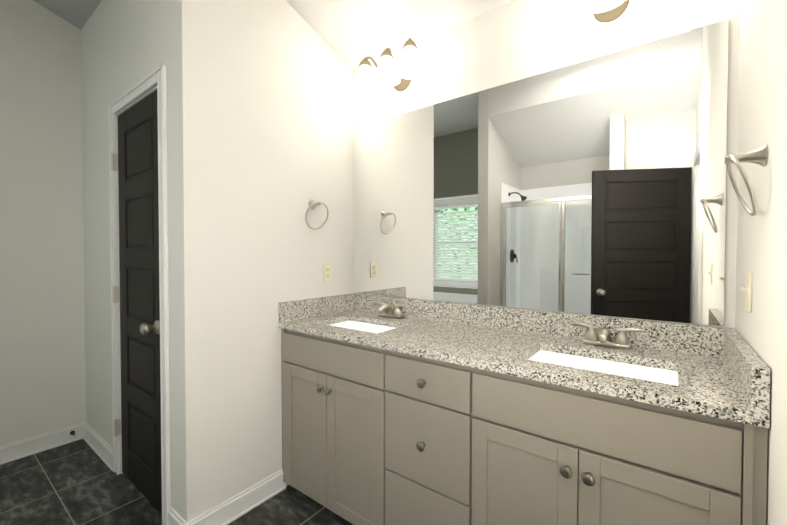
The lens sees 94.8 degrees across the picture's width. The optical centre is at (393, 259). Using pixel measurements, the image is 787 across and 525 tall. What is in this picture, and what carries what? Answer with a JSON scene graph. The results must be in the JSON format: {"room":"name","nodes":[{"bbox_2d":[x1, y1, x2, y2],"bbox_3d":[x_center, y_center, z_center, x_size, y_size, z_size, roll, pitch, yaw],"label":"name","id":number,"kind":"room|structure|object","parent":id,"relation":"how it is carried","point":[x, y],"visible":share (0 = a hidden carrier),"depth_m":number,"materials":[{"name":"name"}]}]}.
{"room":"bathroom","nodes":[
{"label":"bathroom","id":0,"kind":"room"},
{"bbox_2d":[0,0,85,445],"bbox_3d":[-2.493,-0.299,2.070,0.120,3.050,3.390,1,1,37],"label":"wall","id":1,"kind":"structure","parent":0,"point":[42,354],"depth_m":2.30,"materials":[{"name":"paint"}]},
{"bbox_2d":[0,423,79,464],"bbox_3d":[-2.747,1.180,1.641,0.024,0.107,2.120,1,1,37],"label":"baseboard","id":2,"kind":"structure","parent":1,"relation":"attached to","point":[23,448],"depth_m":2.29,"materials":[{"name":"white wood"}]},
{"bbox_2d":[70,431,77,437],"bbox_3d":[-2.114,1.159,2.396,0.092,0.025,0.026,1,1,37],"label":"doorstop","id":3,"kind":"object","parent":1,"relation":"attached to","point":[73,434],"visible":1,"depth_m":2.39,"materials":[{"name":"black rubber"}]},
{"bbox_2d":[81,0,174,509],"bbox_3d":[-1.514,-0.161,2.087,1.420,2.772,0.120,1,1,37],"label":"wall","id":4,"kind":"structure","parent":0,"point":[125,45],"depth_m":2.18,"materials":[{"name":"paint"}]},
{"bbox_2d":[80,422,112,470],"bbox_3d":[-1.858,1.169,2.281,0.602,0.107,0.024,1,1,37],"label":"baseboard","id":5,"kind":"structure","parent":4,"relation":"attached to","point":[92,438],"depth_m":2.29,"materials":[{"name":"white wood"}]},
{"bbox_2d":[110,90,161,513],"bbox_3d":[-1.326,0.207,1.856,0.618,2.020,0.107,1,1,37],"label":"closet door","id":6,"kind":"structure","parent":4,"relation":"in","point":[134,164],"depth_m":1.87,"materials":[{"name":"black wood"}]},
{"bbox_2d":[108,64,170,524],"bbox_3d":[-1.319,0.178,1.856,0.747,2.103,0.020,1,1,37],"label":"trim","id":7,"kind":"structure","parent":4,"relation":"attached to","point":[157,76],"depth_m":1.66,"materials":[{"name":"white wood"}]},
{"bbox_2d":[0,439,352,524],"bbox_3d":[-0.629,1.279,0.677,4.805,0.060,3.390,1,1,37],"label":"floor","id":8,"kind":"structure","parent":0,"point":[78,482],"depth_m":1.85,"materials":[{"name":"tile"}]},
{"bbox_2d":[278,325,769,524],"bbox_3d":[0.282,0.799,1.585,1.820,0.870,0.584,1,1,37],"label":"bathroom vanity","id":9,"kind":"object","parent":8,"relation":"on","point":[401,411],"depth_m":1.22,"materials":[{"name":"grey wood"}]},
{"bbox_2d":[278,309,769,420],"bbox_3d":[0.287,0.349,1.584,1.820,0.030,0.567,1,1,37],"label":"countertop","id":10,"kind":"structure","parent":9,"relation":"on","point":[704,382],"depth_m":1.30,"materials":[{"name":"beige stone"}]},
{"bbox_2d":[322,317,397,332],"bbox_3d":[-0.164,0.426,1.874,0.452,0.157,0.285,1,1,37],"label":"sink","id":11,"kind":"object","parent":10,"relation":"in","point":[350,322],"depth_m":2.02,"materials":[{"name":"white ceramic"}]},
{"bbox_2d":[374,301,409,316],"bbox_3d":[-0.041,0.288,2.034,0.239,0.085,0.139,1,1,37],"label":"faucet","id":12,"kind":"object","parent":10,"relation":"on","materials":[{"name":"silver metal"}]},
{"bbox_2d":[530,345,677,384],"bbox_3d":[0.686,0.437,1.226,0.452,0.157,0.285,1,1,37],"label":"sink","id":13,"kind":"object","parent":10,"relation":"in","point":[651,370],"depth_m":1.32,"materials":[{"name":"white ceramic"}]},
{"bbox_2d":[570,321,645,348],"bbox_3d":[0.809,0.299,1.387,0.239,0.085,0.139,1,1,37],"label":"faucet","id":14,"kind":"object","parent":10,"relation":"on","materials":[{"name":"silver metal"}]},
{"bbox_2d":[170,0,352,521],"bbox_3d":[-0.625,-0.159,1.982,0.120,2.772,1.030,1,1,37],"label":"wall","id":15,"kind":"structure","parent":0,"point":[261,124],"depth_m":1.75,"materials":[{"name":"paint"}]},
{"bbox_2d":[172,469,285,524],"bbox_3d":[-0.737,1.178,1.738,0.024,0.107,0.519,1,1,37],"label":"baseboard","id":16,"kind":"structure","parent":15,"relation":"attached to","point":[235,507],"depth_m":1.74,"materials":[{"name":"white wood"}]},
{"bbox_2d":[305,199,328,228],"bbox_3d":[-0.439,-0.260,2.065,0.075,0.174,0.164,1,1,37],"label":"towel ring","id":17,"kind":"object","parent":15,"relation":"attached to","point":[312,203],"visible":1,"depth_m":2.06,"materials":[{"name":"silver metal"}]},
{"bbox_2d":[323,262,331,281],"bbox_3d":[-0.398,0.075,2.180,0.008,0.115,0.070,1,1,37],"label":"outlet","id":18,"kind":"object","parent":15,"relation":"attached to","point":[327,272],"visible":1,"depth_m":2.18,"materials":[{"name":"beige plastic"}]},
{"bbox_2d":[33,0,514,68],"bbox_3d":[-1.106,-1.588,0.992,3.605,0.838,3.390,1,1,37],"label":"ceiling","id":19,"kind":"structure","parent":0,"point":[352,33],"depth_m":1.97,"materials":[{"name":"paint"}]},
{"bbox_2d":[278,293,353,320],"bbox_3d":[-0.434,0.274,2.113,0.030,0.102,0.534,1,1,37],"label":"backsplash","id":20,"kind":"structure","parent":0,"relation":"attached to","point":[313,307],"depth_m":2.07,"materials":[{"name":"beige stone"}]},
{"bbox_2d":[352,0,739,155],"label":"wall","id":21,"kind":"structure","parent":0,"point":[515,40],"depth_m":1.68,"materials":[{"name":"paint"}]},
{"bbox_2d":[352,38,423,93],"bbox_3d":[-0.016,-1.071,2.008,0.462,0.192,0.225,1,1,37],"label":"sconce","id":22,"kind":"object","parent":21,"relation":"attached to","point":[404,73],"visible":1,"depth_m":1.96,"materials":[{"name":"white glass"}]},
{"bbox_2d":[352,20,727,325],"bbox_3d":[0.447,-0.315,1.803,1.789,1.081,0.008,1,1,37],"label":"mirror","id":23,"kind":"object","parent":21,"relation":"attached to","point":[595,186],"visible":1,"depth_m":1.57,"materials":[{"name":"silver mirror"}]},
{"bbox_2d":[354,293,733,356],"bbox_3d":[0.449,0.280,1.796,1.820,0.102,0.031,1,1,37],"label":"backsplash","id":24,"kind":"structure","parent":21,"relation":"attached to","point":[680,337],"depth_m":1.59,"materials":[{"name":"beige stone"}]},
{"bbox_2d":[540,0,628,27],"bbox_3d":[0.813,-1.061,1.377,0.462,0.192,0.225,1,1,37],"label":"sconce","id":25,"kind":"object","parent":21,"relation":"attached to","point":[558,13],"visible":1,"depth_m":1.45,"materials":[{"name":"white glass"}]},
{"bbox_2d":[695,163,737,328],"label":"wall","id":26,"kind":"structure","parent":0,"point":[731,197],"depth_m":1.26,"materials":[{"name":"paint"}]},
{"bbox_2d":[735,0,786,524],"bbox_3d":[0.280,-0.264,-0.041,0.120,3.050,3.390,1,1,37],"label":"wall","id":27,"kind":"structure","parent":0,"point":[761,256],"depth_m":0.85,"materials":[{"name":"paint"}]},
{"bbox_2d":[740,271,751,312],"bbox_3d":[1.012,0.091,1.042,0.020,0.115,0.070,1,1,37],"label":"light switch","id":28,"kind":"object","parent":27,"relation":"attached to","point":[747,289],"visible":1,"depth_m":1.02,"materials":[{"name":"beige plastic"}]},
{"bbox_2d":[724,144,767,215],"bbox_3d":[0.878,-0.196,0.906,0.075,0.174,0.164,1,1,37],"label":"towel ring","id":29,"kind":"object","parent":27,"relation":"attached to","point":[759,156],"visible":1,"depth_m":0.88,"materials":[{"name":"silver metal"}]},
{"bbox_2d":[722,329,769,412],"bbox_3d":[0.990,0.292,1.029,0.030,0.102,0.534,1,1,37],"label":"backsplash","id":30,"kind":"structure","parent":27,"relation":"attached to","point":[751,375],"depth_m":0.89,"materials":[{"name":"beige stone"}]}
]}

